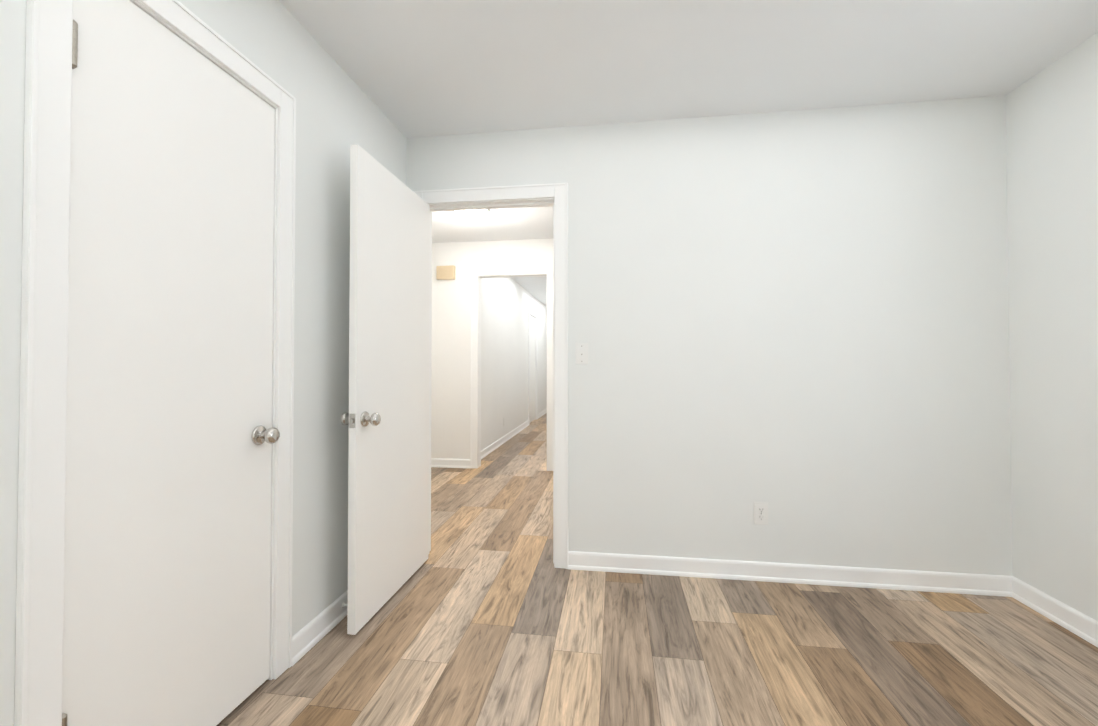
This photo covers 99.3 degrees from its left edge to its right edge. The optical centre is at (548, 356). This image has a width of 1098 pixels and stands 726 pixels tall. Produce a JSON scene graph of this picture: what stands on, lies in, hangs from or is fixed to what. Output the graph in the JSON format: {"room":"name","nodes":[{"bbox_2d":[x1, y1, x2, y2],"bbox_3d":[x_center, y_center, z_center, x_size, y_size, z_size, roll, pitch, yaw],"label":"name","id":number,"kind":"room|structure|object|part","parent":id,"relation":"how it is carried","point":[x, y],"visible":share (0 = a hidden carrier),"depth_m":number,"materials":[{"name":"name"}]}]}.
{"room":"empty bedroom","nodes":[
{"label":"empty bedroom","id":0,"kind":"room"},
{"bbox_2d":[0,0,406,725],"bbox_3d":[-1.143,-0.085,0.960,0.120,2.440,3.560,0,-1,8],"label":"wall","id":1,"kind":"structure","parent":0,"point":[338,112],"depth_m":1.83,"materials":[{"name":"paint"}]},
{"bbox_2d":[14,0,295,725],"bbox_3d":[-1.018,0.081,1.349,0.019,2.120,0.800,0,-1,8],"label":"trim","id":2,"kind":"structure","parent":1,"relation":"attached to","point":[42,428],"depth_m":1.00,"materials":[{"name":"paint"}]},
{"bbox_2d":[62,0,279,725],"bbox_3d":[-1.016,0.116,1.340,0.102,2.025,0.649,0,-1,8],"label":"closet door","id":3,"kind":"structure","parent":1,"relation":"in","point":[172,435],"depth_m":1.26,"materials":[{"name":"paint"}]},
{"bbox_3d":[-0.962,0.269,1.595,0.067,0.066,0.066,0,-1,8],"label":"knob","id":4,"kind":"part","parent":3,"relation":"part of","materials":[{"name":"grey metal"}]},
{"bbox_2d":[292,590,347,665],"bbox_3d":[-0.891,1.108,2.212,0.025,0.092,0.975,0,-1,8],"label":"baseboard","id":5,"kind":"structure","parent":1,"relation":"attached to","point":[314,631],"depth_m":1.89,"materials":[{"name":"paint"}]},
{"bbox_2d":[431,238,552,458],"bbox_3d":[-0.203,-0.025,4.997,3.740,2.440,0.120,0,-1,8],"label":"wall","id":6,"kind":"structure","parent":0,"point":[450,385],"depth_m":5.05,"materials":[{"name":"paint"}]},
{"bbox_2d":[436,265,455,279],"bbox_3d":[-1.116,-0.909,5.051,0.200,0.144,0.056,0,-1,8],"label":"door chime","id":7,"kind":"object","parent":6,"relation":"attached to","point":[445,272],"visible":1,"depth_m":5.03,"materials":[{"name":"beige plastic"}]},
{"bbox_2d":[431,458,469,467],"bbox_3d":[-1.379,1.151,5.075,1.083,0.092,0.021,0,-1,8],"label":"baseboard","id":8,"kind":"structure","parent":6,"relation":"attached to","point":[435,462],"depth_m":5.03,"materials":[{"name":"paint"}]},
{"bbox_2d":[470,267,552,470],"bbox_3d":[-0.385,0.126,5.021,0.905,2.140,0.158,0,-1,8],"label":"door frame","id":9,"kind":"structure","parent":6,"relation":"attached to","point":[476,273],"depth_m":4.99,"materials":[{"name":"paint"}]},
{"bbox_2d":[481,278,546,449],"bbox_3d":[-0.741,0.023,8.184,0.620,2.440,6.040,0,-1,8],"label":"wall","id":10,"kind":"structure","parent":0,"point":[507,304],"depth_m":6.82,"materials":[{"name":"paint"}]},
{"bbox_2d":[481,420,528,458],"bbox_3d":[-0.608,1.177,6.820,0.021,0.092,3.410,0,-1,8],"label":"baseboard","id":11,"kind":"structure","parent":10,"relation":"attached to","point":[502,440],"depth_m":6.51,"materials":[{"name":"paint"}]},
{"bbox_2d":[530,315,534,421],"bbox_3d":[-0.342,0.232,8.983,0.035,2.023,0.754,0,-1,8],"label":"door","id":12,"kind":"structure","parent":10,"relation":"in","point":[532,368],"depth_m":9.02,"materials":[{"name":"paint"}]},
{"bbox_2d":[528,309,537,424],"bbox_3d":[-0.365,0.195,8.987,0.139,2.120,0.920,0,-1,8],"label":"door frame","id":13,"kind":"structure","parent":10,"relation":"attached to","point":[532,313],"depth_m":9.35,"materials":[{"name":"paint"}]},
{"bbox_2d":[538,408,546,418],"bbox_3d":[-0.129,1.228,10.205,0.021,0.092,1.590,0,-1,8],"label":"baseboard","id":14,"kind":"structure","parent":10,"relation":"attached to","point":[544,411],"depth_m":10.11,"materials":[{"name":"paint"}]},
{"bbox_2d":[216,413,1097,725],"bbox_3d":[0.334,1.246,4.998,4.796,0.100,12.010,0,-1,8],"label":"floor","id":15,"kind":"structure","parent":0,"point":[488,613],"depth_m":1.82,"materials":[{"name":"brown wood"}]},
{"bbox_2d":[279,0,1097,306],"bbox_3d":[0.334,-1.304,5.037,4.796,0.120,12.010,0,-1,8],"label":"ceiling","id":16,"kind":"structure","parent":0,"point":[419,68],"depth_m":2.00,"materials":[{"name":"paint"}]},
{"bbox_2d":[455,209,489,219],"bbox_3d":[-0.657,-1.216,3.948,0.316,0.088,0.316,0,-1,8],"label":"light","id":17,"kind":"object","parent":16,"relation":"attached to","point":[473,214],"visible":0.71,"depth_m":3.90,"materials":[{"name":"white glass"}]},
{"bbox_2d":[406,95,1012,575],"bbox_3d":[-0.001,-0.060,2.656,4.796,2.440,0.120,0,-1,8],"label":"wall","id":18,"kind":"structure","parent":0,"point":[798,321],"depth_m":2.42,"materials":[{"name":"paint"}]},
{"bbox_2d":[340,145,429,634],"bbox_3d":[-0.753,0.134,2.317,0.169,2.018,0.817,0,-1,8],"label":"entry door","id":19,"kind":"structure","parent":18,"relation":"in","point":[386,418],"depth_m":2.16,"materials":[{"name":"paint"}]},
{"bbox_3d":[-0.803,0.265,1.962,0.169,0.066,0.105,0,-1,8],"label":"knob","id":20,"kind":"part","parent":19,"relation":"part of","materials":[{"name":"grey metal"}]},
{"bbox_2d":[413,183,567,568],"bbox_3d":[-0.341,0.101,2.702,0.920,2.120,0.158,0,-1,8],"label":"door frame","id":21,"kind":"structure","parent":18,"relation":"attached to","point":[558,192],"depth_m":2.57,"materials":[{"name":"paint"}]},
{"bbox_2d":[575,343,587,363],"bbox_3d":[0.180,-0.016,2.564,0.070,0.115,0.011,0,-1,8],"label":"light switch","id":22,"kind":"object","parent":18,"relation":"attached to","point":[581,353],"visible":1,"depth_m":2.56,"materials":[{"name":"white plastic"}]},
{"bbox_2d":[754,502,767,524],"bbox_3d":[1.101,0.815,2.422,0.070,0.115,0.009,0,-1,8],"label":"duplex electrical outlet","id":23,"kind":"object","parent":18,"relation":"attached to","point":[760,513],"visible":1,"depth_m":2.42,"materials":[{"name":"white plastic"}]},
{"bbox_2d":[568,551,1011,596],"bbox_3d":[1.162,1.111,2.403,2.135,0.092,0.021,0,-1,8],"label":"baseboard","id":24,"kind":"structure","parent":18,"relation":"attached to","point":[894,579],"depth_m":2.39,"materials":[{"name":"paint"}]},
{"bbox_2d":[1006,32,1097,620],"bbox_3d":[2.056,-0.092,0.507,0.120,2.440,3.560,0,-1,8],"label":"wall","id":25,"kind":"structure","parent":0,"point":[1052,155],"depth_m":2.04,"materials":[{"name":"paint"}]},
{"bbox_2d":[1012,576,1097,646],"bbox_3d":[1.995,1.083,0.558,0.021,0.092,3.440,0,-1,8],"label":"baseboard","id":26,"kind":"structure","parent":25,"relation":"attached to","point":[1078,623],"depth_m":2.02,"materials":[{"name":"paint"}]}
]}

